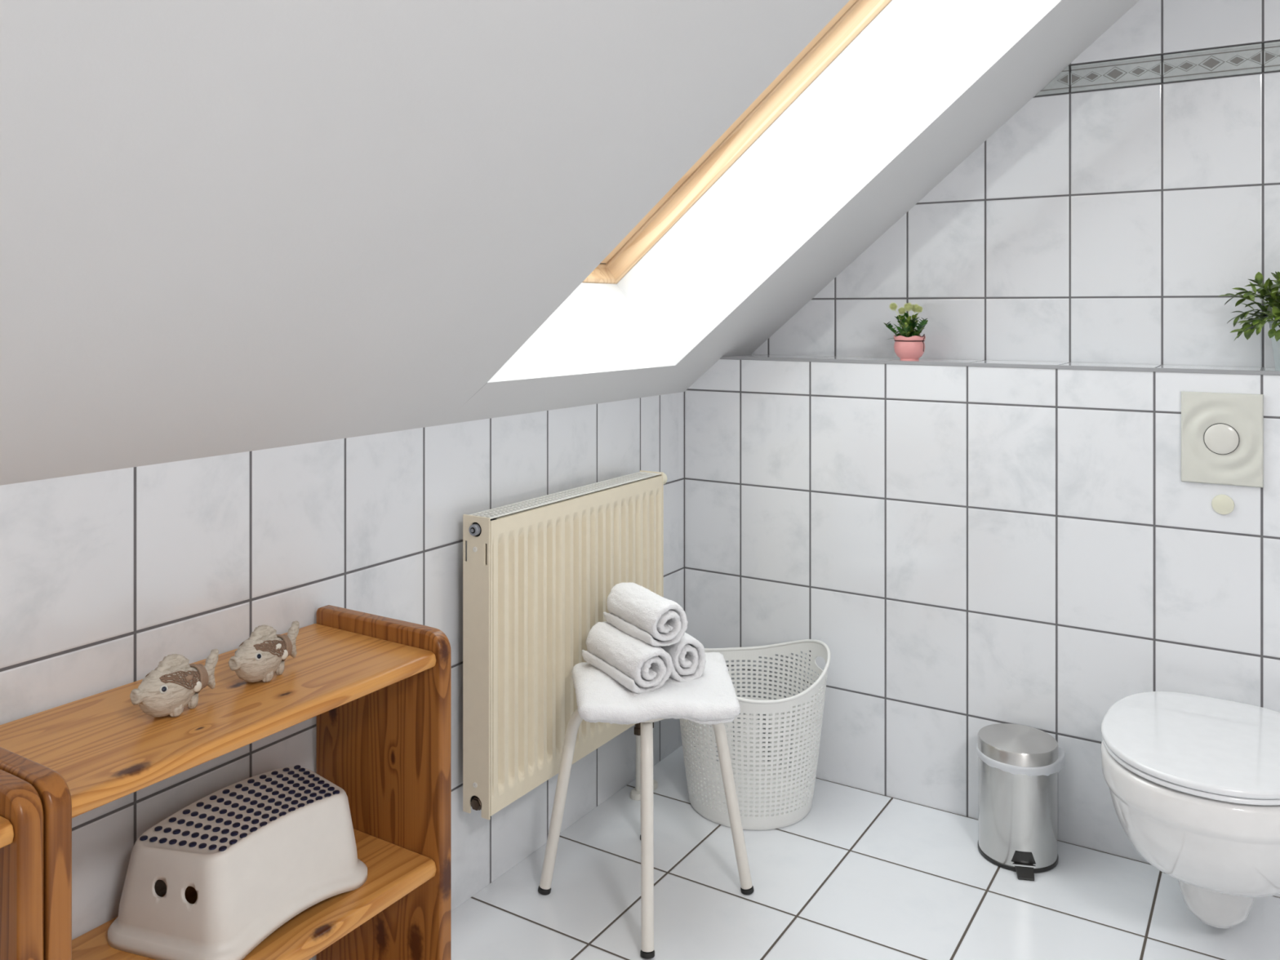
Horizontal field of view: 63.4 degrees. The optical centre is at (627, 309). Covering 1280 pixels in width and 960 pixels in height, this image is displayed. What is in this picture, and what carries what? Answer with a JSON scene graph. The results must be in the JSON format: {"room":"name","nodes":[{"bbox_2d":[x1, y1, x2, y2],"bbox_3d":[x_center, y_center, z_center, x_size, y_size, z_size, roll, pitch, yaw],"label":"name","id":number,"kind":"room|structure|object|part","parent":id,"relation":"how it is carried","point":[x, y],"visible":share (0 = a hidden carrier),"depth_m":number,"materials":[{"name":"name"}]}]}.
{"room":"bathroom","nodes":[
{"label":"bathroom","id":0,"kind":"room"},
{"bbox_2d":[0,391,684,959],"bbox_3d":[-0.803,0.733,1.535,0.120,0.997,3.400,0,0,32],"label":"wall","id":1,"kind":"structure","parent":0,"point":[105,576],"depth_m":1.75,"materials":[{"name":"white tile"}]},
{"bbox_2d":[462,470,666,819],"bbox_3d":[-0.110,0.824,2.391,0.070,0.815,0.749,0,0,32],"label":"radiator","id":2,"kind":"object","parent":1,"relation":"attached to","point":[538,575],"visible":0.75,"depth_m":2.21,"materials":[{"name":"beige metal"}]},
{"bbox_2d":[468,471,661,519],"bbox_3d":[-0.122,0.420,2.373,0.063,0.001,0.676,0,0,33],"label":"grille","id":3,"kind":"object","parent":2,"relation":"attached to","point":[539,505],"depth_m":2.33,"materials":[{"name":"beige metal"}]},
{"bbox_2d":[0,0,1139,485],"bbox_3d":[0.439,-0.498,0.862,3.301,1.668,3.800,0,0,32],"label":"ceiling","id":4,"kind":"structure","parent":0,"point":[227,227],"depth_m":1.45,"materials":[{"name":"white paint"}]},
{"bbox_2d":[582,0,892,284],"bbox_3d":[0.153,-0.566,2.222,1.186,1.033,0.909,0,0,32],"label":"frame","id":5,"kind":"structure","parent":4,"relation":"attached to","point":[855,15],"depth_m":2.57,"materials":[{"name":"brown wood"}]},
{"bbox_2d":[451,745,1279,959],"bbox_3d":[0.470,1.281,0.724,2.900,0.100,3.400,0,0,32],"label":"floor","id":6,"kind":"structure","parent":0,"point":[864,875],"depth_m":2.17,"materials":[{"name":"white tile"}]},
{"bbox_2d":[0,768,43,959],"bbox_3d":[-0.930,0.875,0.932,0.295,0.712,0.647,0,0,32],"label":"bookcase","id":7,"kind":"object","parent":6,"relation":"on","point":[21,810],"visible":1,"depth_m":1.11,"materials":[{"name":"brown wood"}]},
{"bbox_3d":[-0.932,0.560,0.933,0.285,0.027,0.590,0,0,33],"label":"shelf","id":8,"kind":"part","parent":7,"relation":"part of","materials":[{"name":"brown wood"}]},
{"bbox_2d":[0,604,451,959],"bbox_3d":[-0.581,0.875,1.480,0.295,0.712,0.647,0,0,32],"label":"bookcase","id":9,"kind":"object","parent":6,"relation":"on","point":[377,689],"visible":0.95,"depth_m":1.58,"materials":[{"name":"brown wood"}]},
{"bbox_3d":[-0.747,0.875,1.219,0.295,0.712,0.028,0,0,33],"label":"panel","id":10,"kind":"part","parent":9,"relation":"part of","materials":[{"name":"brown wood"}]},
{"bbox_2d":[129,648,218,717],"bbox_3d":[-0.613,0.507,1.410,0.053,0.079,0.135,0,0,28],"label":"fish figurine","id":11,"kind":"object","parent":9,"relation":"on","point":[175,683],"visible":1,"depth_m":1.39,"materials":[{"name":"grey wood"}]},
{"bbox_2d":[159,684,168,693],"bbox_3d":[-0.613,0.502,1.369,0.009,0.012,0.012,0,0,33],"label":"socket","id":12,"kind":"object","parent":11,"relation":"attached to","point":[163,689],"depth_m":1.37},
{"bbox_3d":[-0.583,0.560,1.482,0.285,0.027,0.590,0,0,33],"label":"shelf","id":13,"kind":"part","parent":9,"relation":"part of","materials":[{"name":"brown wood"}]},
{"bbox_2d":[107,764,367,959],"bbox_3d":[-0.558,0.805,1.543,0.225,0.148,0.359,0,0,32],"label":"step stool","id":14,"kind":"object","parent":9,"relation":"on","point":[257,852],"visible":1,"depth_m":1.45,"materials":[{"name":"white plastic"}]},
{"bbox_3d":[-0.583,0.894,1.482,0.285,0.030,0.590,0,0,33],"label":"shelf","id":15,"kind":"part","parent":9,"relation":"part of","materials":[{"name":"brown wood"}]},
{"bbox_2d":[228,621,298,682],"bbox_3d":[-0.537,0.507,1.540,0.053,0.079,0.134,0,0,24],"label":"fish figurine","id":16,"kind":"object","parent":9,"relation":"on","point":[264,654],"visible":1,"depth_m":1.51,"materials":[{"name":"grey wood"}]},
{"bbox_2d":[255,652,262,660],"bbox_3d":[-0.534,0.502,1.498,0.009,0.012,0.012,0,0,33],"label":"socket","id":17,"kind":"object","parent":16,"relation":"attached to","point":[258,655],"depth_m":1.50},
{"bbox_3d":[-0.414,0.875,1.741,0.295,0.712,0.028,0,0,33],"label":"panel","id":18,"kind":"part","parent":9,"relation":"part of","materials":[{"name":"brown wood"}]},
{"bbox_2d":[537,708,754,959],"bbox_3d":[0.040,1.022,2.189,0.337,0.422,0.332,0,0,-45],"label":"stool","id":19,"kind":"object","parent":6,"relation":"on","point":[646,836],"visible":0.59,"depth_m":2.18,"materials":[{"name":"white metal"}]},
{"bbox_3d":[-0.108,1.022,2.189,0.157,0.397,0.024,0,0,0],"label":"leg","id":20,"kind":"part","parent":19,"relation":"part of","materials":[{"name":"white metal"}]},
{"bbox_3d":[0.038,1.022,2.040,0.024,0.397,0.157,0,0,0],"label":"leg","id":21,"kind":"part","parent":19,"relation":"part of","materials":[{"name":"white metal"}]},
{"bbox_3d":[0.038,0.819,2.190,0.200,0.016,0.200,0,0,-45],"label":"seat","id":22,"kind":"part","parent":19,"relation":"part of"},
{"bbox_2d":[571,652,740,724],"bbox_3d":[0.052,0.793,2.196,0.343,0.061,0.348,0,0,-3],"label":"seat cushion","id":23,"kind":"object","parent":19,"relation":"on","point":[711,698],"visible":0.59,"depth_m":2.06,"materials":[{"name":"white fabric"}]},
{"bbox_2d":[582,621,673,693],"bbox_3d":[-0.002,0.727,2.182,0.102,0.088,0.235,0,0,-29],"label":"rolled towel","id":24,"kind":"object","parent":23,"relation":"on","point":[639,666],"visible":0.98,"depth_m":2.12,"materials":[{"name":"white fabric"}]},
{"bbox_2d":[603,582,688,646],"bbox_3d":[0.037,0.645,2.208,0.096,0.087,0.218,0,0,-29],"label":"rolled towel","id":25,"kind":"object","parent":24,"relation":"on","point":[636,611],"visible":1,"depth_m":2.15,"materials":[{"name":"white fabric"}]},
{"bbox_2d":[658,632,706,682],"bbox_3d":[0.078,0.728,2.244,0.095,0.090,0.222,0,0,-29],"label":"rolled towel","id":26,"kind":"object","parent":23,"relation":"on","point":[687,655],"visible":0.36,"depth_m":2.16,"materials":[{"name":"white fabric"}]},
{"bbox_3d":[0.185,1.022,2.190,0.157,0.397,0.024,0,0,0],"label":"leg","id":27,"kind":"part","parent":19,"relation":"part of","materials":[{"name":"white metal"}]},
{"bbox_2d":[679,639,831,830],"bbox_3d":[0.307,1.039,2.596,0.391,0.384,0.391,0,0,38],"label":"laundry basket","id":28,"kind":"object","parent":6,"relation":"on","point":[771,794],"visible":0.73,"depth_m":2.47,"materials":[{"name":"white plastic"}]},
{"bbox_2d":[976,723,1065,880],"bbox_3d":[0.885,1.099,2.339,0.177,0.264,0.188,0,0,-27],"label":"pedal bin","id":29,"kind":"object","parent":6,"relation":"on","point":[1020,766],"visible":1,"depth_m":2.28,"materials":[{"name":"silver metal"}]},
{"bbox_3d":[0.882,0.984,2.345,0.171,0.034,0.171,0,0,33],"label":"lid","id":30,"kind":"part","parent":29,"relation":"part of","materials":[{"name":"silver metal"}]},
{"bbox_2d":[684,354,1279,897],"bbox_3d":[1.433,0.681,2.234,2.900,1.100,0.183,0,0,32],"label":"wall","id":31,"kind":"structure","parent":0,"point":[969,549],"depth_m":2.51,"materials":[{"name":"white tile"}]},
{"bbox_2d":[883,302,928,360],"bbox_3d":[0.716,0.056,2.635,0.106,0.149,0.119,0,0,-27],"label":"potted plant","id":32,"kind":"object","parent":31,"relation":"on","point":[908,345],"visible":1,"depth_m":2.63,"materials":[{"name":"green plant"}]},
{"bbox_3d":[0.684,0.011,2.651,0.030,0.057,0.024,0,0,33],"label":"flower","id":33,"kind":"part","parent":32,"relation":"part of","materials":[{"name":"plant"}]},
{"bbox_3d":[0.704,0.019,2.658,0.020,0.050,0.020,0,0,33],"label":"flower","id":34,"kind":"part","parent":32,"relation":"part of","materials":[{"name":"plant"}]},
{"bbox_3d":[0.719,0.011,2.653,0.024,0.057,0.023,0,0,33],"label":"flower","id":35,"kind":"part","parent":32,"relation":"part of","materials":[{"name":"plant"}]},
{"bbox_3d":[0.721,0.099,2.652,0.079,0.065,0.079,0,0,33],"label":"pot","id":36,"kind":"part","parent":32,"relation":"part of","materials":[{"name":"pink ceramic"}]},
{"bbox_3d":[0.723,0.085,2.651,0.079,0.045,0.075,0,0,33],"label":"cord","id":37,"kind":"part","parent":32,"relation":"part of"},
{"bbox_3d":[0.737,0.013,2.656,0.022,0.055,0.022,0,0,33],"label":"flower","id":38,"kind":"part","parent":32,"relation":"part of","materials":[{"name":"plant"}]},
{"bbox_3d":[0.745,0.016,2.649,0.019,0.052,0.019,0,0,-37],"label":"flower","id":39,"kind":"part","parent":32,"relation":"part of","materials":[{"name":"plant"}]},
{"bbox_2d":[720,355,1279,375],"bbox_3d":[1.432,0.134,2.128,2.787,0.009,0.008,0,0,32],"label":"trim","id":40,"kind":"structure","parent":31,"relation":"attached to","point":[762,358],"depth_m":2.44,"materials":[{"name":"grey tile"}]},
{"bbox_2d":[1101,691,1279,928],"bbox_3d":[1.128,1.003,1.991,0.392,0.402,0.566,0,0,32],"label":"toilet","id":41,"kind":"object","parent":31,"relation":"attached to","point":[1193,781],"visible":1,"depth_m":1.84,"materials":[{"name":"white ceramic"}]},
{"bbox_3d":[1.101,0.811,1.953,0.376,0.018,0.462,0,0,33],"label":"lid","id":42,"kind":"part","parent":41,"relation":"part of","materials":[{"name":"white plastic"}]},
{"bbox_3d":[1.102,0.826,1.953,0.372,0.010,0.457,0,0,33],"label":"seat","id":43,"kind":"part","parent":41,"relation":"part of","materials":[{"name":"white plastic"}]},
{"bbox_2d":[1181,391,1263,488],"bbox_3d":[1.271,0.278,2.219,0.153,0.196,0.016,0,0,32],"label":"flush plate","id":44,"kind":"object","parent":31,"relation":"attached to","point":[1222,433],"visible":1,"depth_m":2.21,"materials":[{"name":"beige plastic"}]},
{"bbox_2d":[1211,494,1234,514],"bbox_3d":[1.276,0.419,2.221,0.043,0.043,0.008,0,0,32],"label":"cap","id":45,"kind":"object","parent":31,"relation":"attached to","point":[1220,504],"visible":1,"depth_m":2.22,"materials":[{"name":"beige plastic"}]},
{"bbox_2d":[1218,271,1279,370],"bbox_3d":[1.435,0.010,2.204,0.276,0.242,0.249,0,0,-5],"label":"potted plant","id":46,"kind":"object","parent":31,"relation":"on","point":[1272,293],"visible":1,"depth_m":2.23,"materials":[{"name":"green plant"}]},
{"bbox_2d":[751,0,1279,367],"bbox_3d":[1.564,-0.494,2.328,2.779,1.250,0.117,0,0,32],"label":"wall","id":47,"kind":"structure","parent":0,"point":[1106,225],"depth_m":2.52,"materials":[{"name":"white tile"}]},
{"bbox_2d":[1035,40,1279,96],"bbox_3d":[1.893,-0.569,2.117,1.996,0.069,0.120,0,0,32],"label":"trim","id":48,"kind":"structure","parent":47,"relation":"attached to","point":[1263,57],"depth_m":2.44,"materials":[{"name":"grey tile"}]}
]}

